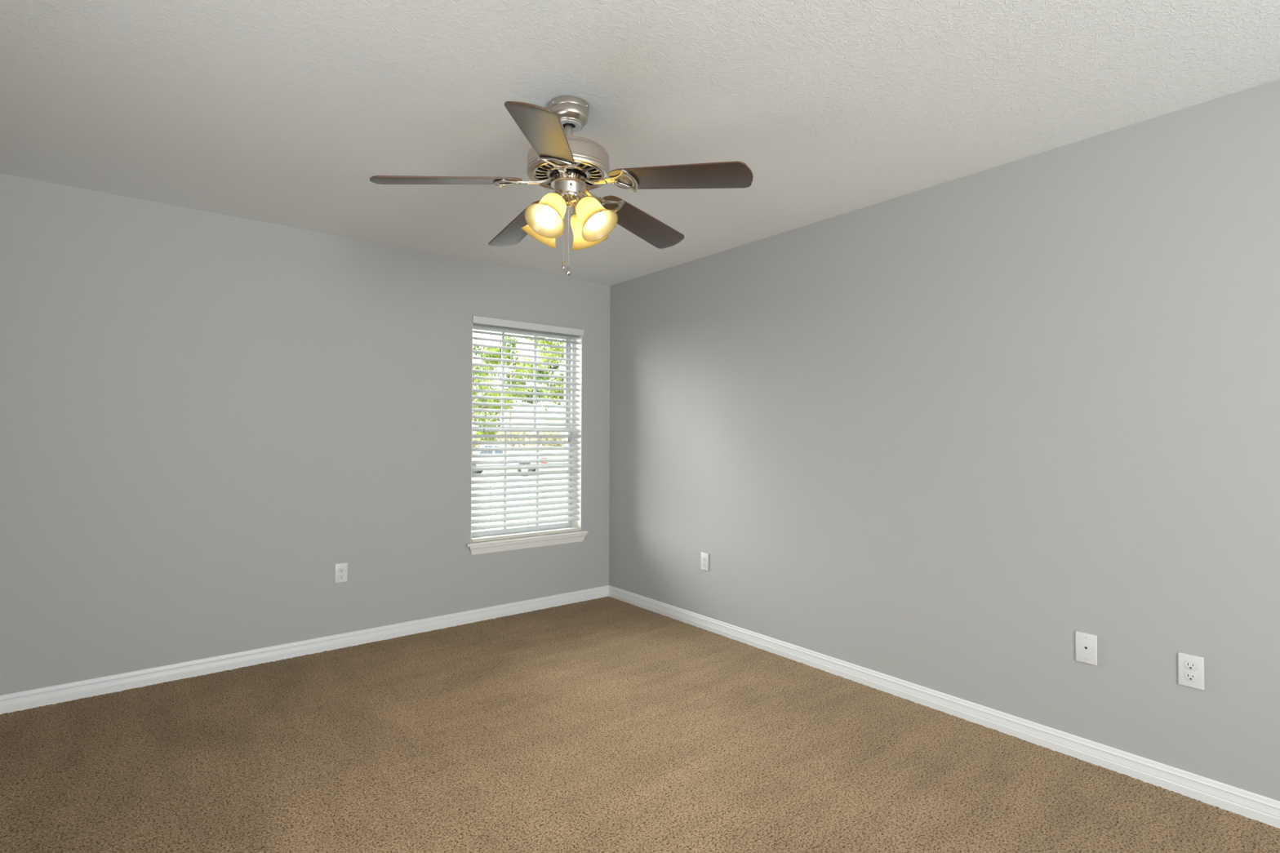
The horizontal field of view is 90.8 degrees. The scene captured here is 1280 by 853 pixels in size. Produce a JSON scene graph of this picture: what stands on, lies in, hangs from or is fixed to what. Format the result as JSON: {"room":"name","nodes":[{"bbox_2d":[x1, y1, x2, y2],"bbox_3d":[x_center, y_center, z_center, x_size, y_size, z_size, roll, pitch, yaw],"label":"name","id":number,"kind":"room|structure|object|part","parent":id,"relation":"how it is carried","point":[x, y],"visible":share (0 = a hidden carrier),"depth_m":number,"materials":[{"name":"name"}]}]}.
{"room":"empty bedroom","nodes":[
{"label":"empty bedroom","id":0,"kind":"room"},
{"bbox_2d":[0,173,609,695],"bbox_3d":[-1.647,0.152,3.965,3.830,2.560,0.190,1,-1,-39],"label":"wall","id":1,"kind":"structure","parent":0,"point":[204,415],"depth_m":3.40,"materials":[{"name":"grey paint"}]},
{"bbox_2d":[0,585,608,714],"bbox_3d":[-1.587,1.280,3.871,3.450,0.102,0.014,1,-1,-39],"label":"baseboard","id":2,"kind":"structure","parent":1,"relation":"attached to","point":[53,695],"depth_m":3.48,"materials":[{"name":"white paint"}]},
{"bbox_2d":[334,562,347,583],"bbox_3d":[-1.768,0.867,3.734,0.070,0.114,0.008,1,-1,-39],"label":"wall outlet","id":3,"kind":"object","parent":1,"relation":"attached to","point":[340,569],"visible":1,"depth_m":3.73,"materials":[{"name":"white plastic"}]},
{"bbox_2d":[337,573,344,578],"bbox_3d":[-1.766,0.886,3.732,0.034,0.028,0.001,1,-1,-39],"label":"receptacle","id":4,"kind":"object","parent":3,"relation":"attached to","point":[340,575],"depth_m":3.73,"materials":[{"name":"white plastic"}]},
{"bbox_2d":[337,567,344,572],"bbox_3d":[-1.766,0.847,3.732,0.034,0.028,0.001,1,-1,-39],"label":"receptacle","id":5,"kind":"object","parent":3,"relation":"attached to","point":[340,569],"depth_m":3.73,"materials":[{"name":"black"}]},
{"bbox_2d":[467,326,588,555],"bbox_3d":[-0.838,0.064,4.588,0.965,1.612,0.227,1,-1,-39],"label":"window","id":6,"kind":"structure","parent":1,"relation":"in","point":[499,545],"depth_m":4.70,"materials":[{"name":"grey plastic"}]},
{"bbox_2d":[501,332,536,426],"bbox_3d":[-0.893,-0.339,4.665,0.789,0.685,0.010,1,-1,-39],"label":"grille","id":7,"kind":"object","parent":6,"relation":"attached to","point":[534,335],"depth_m":4.65,"materials":[{"name":"grey plastic"}]},
{"bbox_3d":[-0.893,-0.339,4.665,0.833,0.753,0.028,1,-1,-39],"label":"sash","id":8,"kind":"part","parent":6,"relation":"part of","materials":[{"name":"clear plastic"}]},
{"bbox_2d":[471,431,567,528],"bbox_3d":[-0.868,0.387,4.622,0.789,0.697,0.010,1,-1,-39],"label":"grille","id":9,"kind":"object","parent":6,"relation":"attached to","point":[553,525],"depth_m":4.69,"materials":[{"name":"grey plastic"}]},
{"bbox_3d":[-0.868,0.387,4.622,0.833,0.765,0.028,1,-1,-39],"label":"sash","id":10,"kind":"part","parent":6,"relation":"part of","materials":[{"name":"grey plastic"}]},
{"bbox_2d":[471,315,583,542],"bbox_3d":[-0.801,0.023,4.543,0.891,1.530,0.076,1,-1,-39],"label":"window blind","id":11,"kind":"object","parent":6,"relation":"attached to","point":[477,321],"visible":0.91,"depth_m":4.52,"materials":[{"name":"white plastic"}]},
{"bbox_3d":[-1.062,-0.341,4.313,0.011,0.714,0.007,1,-1,-39],"label":"pull cord","id":12,"kind":"part","parent":11,"relation":"part of","materials":[{"name":"white fabric"}]},
{"bbox_3d":[-1.041,0.033,4.367,0.002,1.460,0.050,1,-1,-39],"label":"ladder cord","id":13,"kind":"part","parent":11,"relation":"part of","materials":[{"name":"white fabric"}]},
{"bbox_3d":[-0.807,0.777,4.542,0.869,0.023,0.050,1,-1,-39],"label":"rail","id":14,"kind":"part","parent":11,"relation":"part of","materials":[{"name":"beige plastic"}]},
{"bbox_3d":[-0.808,0.036,4.553,0.002,1.460,0.050,1,-1,-39],"label":"ladder cord","id":15,"kind":"part","parent":11,"relation":"part of","materials":[{"name":"white fabric"}]},
{"bbox_3d":[-0.582,0.039,4.733,0.002,1.460,0.050,1,-1,-39],"label":"ladder cord","id":16,"kind":"part","parent":11,"relation":"part of","materials":[{"name":"white fabric"}]},
{"bbox_3d":[-0.534,-0.299,4.735,0.013,0.784,0.007,1,-1,-39],"label":"pull cord","id":17,"kind":"part","parent":11,"relation":"part of","materials":[{"name":"white fabric"}]},
{"bbox_3d":[-0.812,0.799,4.544,0.965,0.018,0.137,1,-1,-39],"label":"sill","id":18,"kind":"part","parent":6,"relation":"part of","materials":[{"name":"white paint"}]},
{"bbox_2d":[0,0,1279,285],"bbox_3d":[0.571,-1.206,1.212,3.830,0.100,7.280,1,-1,-39],"label":"ceiling","id":19,"kind":"structure","parent":0,"point":[285,113],"depth_m":2.16,"materials":[{"name":"white paint"}]},
{"bbox_2d":[369,95,753,275],"bbox_3d":[-0.266,-0.834,2.288,1.255,0.621,1.234,1,-1,-39],"label":"ceiling fan","id":20,"kind":"object","parent":19,"relation":"hanging from","point":[560,161],"visible":1,"depth_m":2.17,"materials":[{"name":"brown wood"}]},
{"bbox_3d":[-0.650,-0.834,2.139,0.496,0.006,0.141,-6,13,-16],"label":"blade","id":21,"kind":"part","parent":20,"relation":"part of","materials":[{"name":"brown wood"}]},
{"bbox_3d":[-0.481,-0.828,2.590,0.141,0.006,0.496,-14,1,-34],"label":"blade","id":22,"kind":"part","parent":20,"relation":"part of","materials":[{"name":"brown wood"}]},
{"bbox_3d":[-0.342,-0.739,2.297,0.143,0.117,0.143,40,18,24],"label":"lamp shade","id":23,"kind":"part","parent":20,"relation":"part of","materials":[{"name":"orange glass"}]},
{"bbox_3d":[-0.272,-0.837,1.839,0.141,0.006,0.496,12,6,1],"label":"blade","id":24,"kind":"part","parent":20,"relation":"part of","materials":[{"name":"brown wood"}]},
{"bbox_3d":[-0.305,-0.740,2.161,0.143,0.117,0.143,0,-37,30],"label":"lamp shade","id":25,"kind":"part","parent":20,"relation":"part of","materials":[{"name":"orange glass"}]},
{"bbox_3d":[-0.306,-0.739,2.160,0.052,0.084,0.052,0,-37,30],"label":"light bulb","id":26,"kind":"part","parent":20,"relation":"part of","materials":[{"name":"white glass"}]},
{"bbox_2d":[554,188,565,202],"bbox_3d":[-0.282,-0.801,2.200,0.065,0.076,0.065,0,-37,30],"label":"socket","id":27,"kind":"object","parent":20,"relation":"attached to","point":[560,193],"depth_m":2.19,"materials":[{"name":"silver metal"}]},
{"bbox_3d":[-0.266,-0.701,2.201,0.002,0.249,0.002,1,-1,-39],"label":"pull chain","id":28,"kind":"part","parent":20,"relation":"part of","materials":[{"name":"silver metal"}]},
{"bbox_3d":[-0.249,-0.692,2.196,0.002,0.266,0.002,1,-1,-39],"label":"pull chain","id":29,"kind":"part","parent":20,"relation":"part of","materials":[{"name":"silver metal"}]},
{"bbox_2d":[533,160,604,187],"bbox_3d":[-0.255,-0.898,2.249,0.252,0.012,0.252,1,-1,-39],"label":"vent grille","id":30,"kind":"object","parent":20,"relation":"attached to","point":[542,171],"depth_m":2.21,"materials":[{"name":"silver metal"}]},
{"bbox_2d":[571,204,577,216],"bbox_3d":[-0.227,-0.800,2.296,0.065,0.076,0.065,0,35,30],"label":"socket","id":31,"kind":"object","parent":20,"relation":"attached to","point":[574,214],"depth_m":2.29,"materials":[{"name":"silver metal"}]},
{"bbox_2d":[576,191,590,204],"bbox_3d":[-0.207,-0.801,2.220,0.065,0.076,0.065,-40,-19,23],"label":"socket","id":32,"kind":"object","parent":20,"relation":"attached to","point":[580,198],"depth_m":2.19,"materials":[{"name":"silver metal"}]},
{"bbox_3d":[-0.205,-0.738,2.334,0.143,0.117,0.143,0,35,30],"label":"lamp shade","id":33,"kind":"part","parent":20,"relation":"part of","materials":[{"name":"orange glass"}]},
{"bbox_3d":[-0.167,-0.738,2.197,0.052,0.084,0.052,-40,-19,23],"label":"light bulb","id":34,"kind":"part","parent":20,"relation":"part of","materials":[{"name":"white glass"}]},
{"bbox_3d":[-0.168,-0.739,2.197,0.143,0.117,0.143,-40,-19,23],"label":"lamp shade","id":35,"kind":"part","parent":20,"relation":"part of","materials":[{"name":"orange glass"}]},
{"bbox_3d":[0.001,-0.827,2.570,0.141,0.006,0.496,-15,-16,36],"label":"blade","id":36,"kind":"part","parent":20,"relation":"part of","materials":[{"name":"brown wood"}]},
{"bbox_3d":[0.130,-0.832,2.105,0.496,0.006,0.141,6,-11,20],"label":"blade","id":37,"kind":"part","parent":20,"relation":"part of","materials":[{"name":"brown wood"}]},
{"bbox_2d":[0,596,1279,852],"bbox_3d":[0.563,1.285,1.181,3.450,0.010,6.900,1,-1,-39],"label":"floor","id":38,"kind":"structure","parent":0,"point":[606,724],"depth_m":2.42,"materials":[{"name":"beige carpet"}]},
{"bbox_2d":[608,78,1279,801],"bbox_3d":[2.048,0.143,2.258,0.190,2.560,7.090,1,-1,-39],"label":"wall","id":39,"kind":"structure","parent":0,"point":[940,437],"depth_m":2.69,"materials":[{"name":"grey paint"}]},
{"bbox_2d":[700,551,708,571],"bbox_3d":[0.422,0.883,4.121,0.008,0.114,0.070,1,-1,-39],"label":"wall outlet","id":40,"kind":"object","parent":39,"relation":"attached to","point":[704,557],"visible":1,"depth_m":4.12,"materials":[{"name":"white plastic"}]},
{"bbox_2d":[608,585,1279,828],"bbox_3d":[1.905,1.271,2.254,0.014,0.102,6.900,1,-1,-39],"label":"baseboard","id":41,"kind":"structure","parent":39,"relation":"attached to","point":[1264,810],"depth_m":2.67,"materials":[{"name":"white paint"}]},
{"bbox_2d":[1075,631,1097,666],"bbox_3d":[1.745,0.868,2.467,0.007,0.116,0.072,1,-1,-39],"label":"phone jack","id":42,"kind":"object","parent":39,"relation":"attached to","point":[1086,643],"visible":1,"depth_m":2.46,"materials":[{"name":"white plastic"}]},
{"bbox_2d":[1177,652,1204,690],"bbox_3d":[1.940,0.862,2.222,0.008,0.114,0.070,1,-1,-39],"label":"wall outlet","id":43,"kind":"object","parent":39,"relation":"attached to","point":[1190,668],"visible":1,"depth_m":2.22,"materials":[{"name":"white plastic"}]},
{"bbox_2d":[1184,661,1196,671],"bbox_3d":[1.938,0.843,2.220,0.001,0.028,0.034,1,-1,-39],"label":"receptacle","id":44,"kind":"object","parent":43,"relation":"attached to","point":[1188,665],"depth_m":2.22,"materials":[{"name":"white plastic"}]},
{"bbox_2d":[1184,672,1197,681],"bbox_3d":[1.938,0.882,2.220,0.001,0.028,0.034,1,-1,-39],"label":"receptacle","id":45,"kind":"object","parent":43,"relation":"attached to","point":[1188,677],"depth_m":2.22,"materials":[{"name":"white plastic"}]},
{"label":"outside","id":46,"kind":"structure","parent":0,"visible":0},
{"bbox_2d":[472,444,565,471],"bbox_3d":[-0.011,3.156,85.217,258.970,1.150,232.252,1,-1,-39],"label":"lawn","id":47,"kind":"structure","parent":46,"point":[553,451],"depth_m":56.90,"materials":[{"name":"green plant"}]},
{"bbox_2d":[471,344,517,453],"bbox_3d":[-12.588,-1.823,47.871,6.865,9.190,5.325,1,-1,-39],"label":"tree","id":48,"kind":"object","parent":47,"relation":"on","point":[495,356],"visible":0.21,"depth_m":48.16,"materials":[{"name":"green plant"}]},
{"bbox_2d":[472,336,524,426],"bbox_3d":[-20.703,-5.071,89.931,8.916,15.488,9.025,1,-1,-39],"label":"tree","id":49,"kind":"object","parent":47,"relation":"on","point":[475,348],"visible":0.16,"depth_m":88.76,"materials":[{"name":"green plant"}]},
{"bbox_2d":[489,352,532,451],"bbox_3d":[-11.486,-2.011,56.371,3.853,9.106,3.502,0,-1,-12],"label":"tree","id":50,"kind":"object","parent":47,"relation":"on","point":[524,358],"visible":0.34,"depth_m":56.01,"materials":[{"name":"green plant"}]},
{"bbox_2d":[472,426,565,447],"bbox_3d":[-13.068,1.335,66.528,16.935,2.801,7.042,0,-1,0],"label":"brush","id":51,"kind":"object","parent":47,"relation":"on","point":[499,433],"visible":0.2,"depth_m":65.36,"materials":[{"name":"green plant"}]},
{"bbox_2d":[506,358,550,404],"bbox_3d":[-17.938,-3.909,97.726,8.430,13.379,8.860,1,-1,-39],"label":"tree","id":52,"kind":"object","parent":47,"relation":"on","point":[513,364],"visible":0.2,"depth_m":96.81,"materials":[{"name":"green plant"}]},
{"bbox_2d":[504,401,565,446],"bbox_3d":[-7.899,-0.175,78.058,17.200,5.280,8.900,0,-1,0],"label":"house","id":53,"kind":"structure","parent":47,"relation":"on","point":[524,402],"depth_m":74.03,"materials":[{"name":"white"}]},
{"bbox_3d":[-12.144,-1.852,77.879,2.900,1.960,8.500,0,-1,0],"label":"roof panel","id":54,"kind":"part","parent":53,"relation":"part of","materials":[{"name":"white"}]},
{"bbox_3d":[-5.294,-1.667,78.827,12.000,1.700,7.400,0,-1,0],"label":"roof panel","id":55,"kind":"part","parent":53,"relation":"part of","materials":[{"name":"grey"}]},
{"bbox_2d":[524,335,564,410],"bbox_3d":[-16.248,-6.931,108.413,10.379,19.697,11.676,1,-1,-39],"label":"tree","id":56,"kind":"object","parent":47,"relation":"on","point":[551,343],"visible":0.23,"depth_m":108.05,"materials":[{"name":"green plant"}]},
{"bbox_2d":[536,337,564,410],"bbox_3d":[-14.181,-8.056,120.222,12.659,22.255,12.222,1,-1,-39],"label":"tree","id":57,"kind":"object","parent":47,"relation":"on","point":[540,347],"visible":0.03,"depth_m":118.94,"materials":[{"name":"green plant"}]},
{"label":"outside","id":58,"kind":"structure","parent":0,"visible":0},
{"bbox_2d":[471,471,565,531],"bbox_3d":[-0.008,2.404,22.972,120.001,1.100,35.000,0,-1,0],"label":"driveway","id":59,"kind":"structure","parent":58,"point":[483,472],"depth_m":18.83,"materials":[{"name":"concrete"}]},
{"bbox_2d":[471,444,551,476],"bbox_3d":[-7.884,1.870,35.980,5.420,1.840,1.880,0,-1,0],"label":"pickup truck","id":60,"kind":"object","parent":59,"relation":"on","point":[482,446],"visible":0.13,"depth_m":35.06,"materials":[{"name":"white paint"}]}
]}

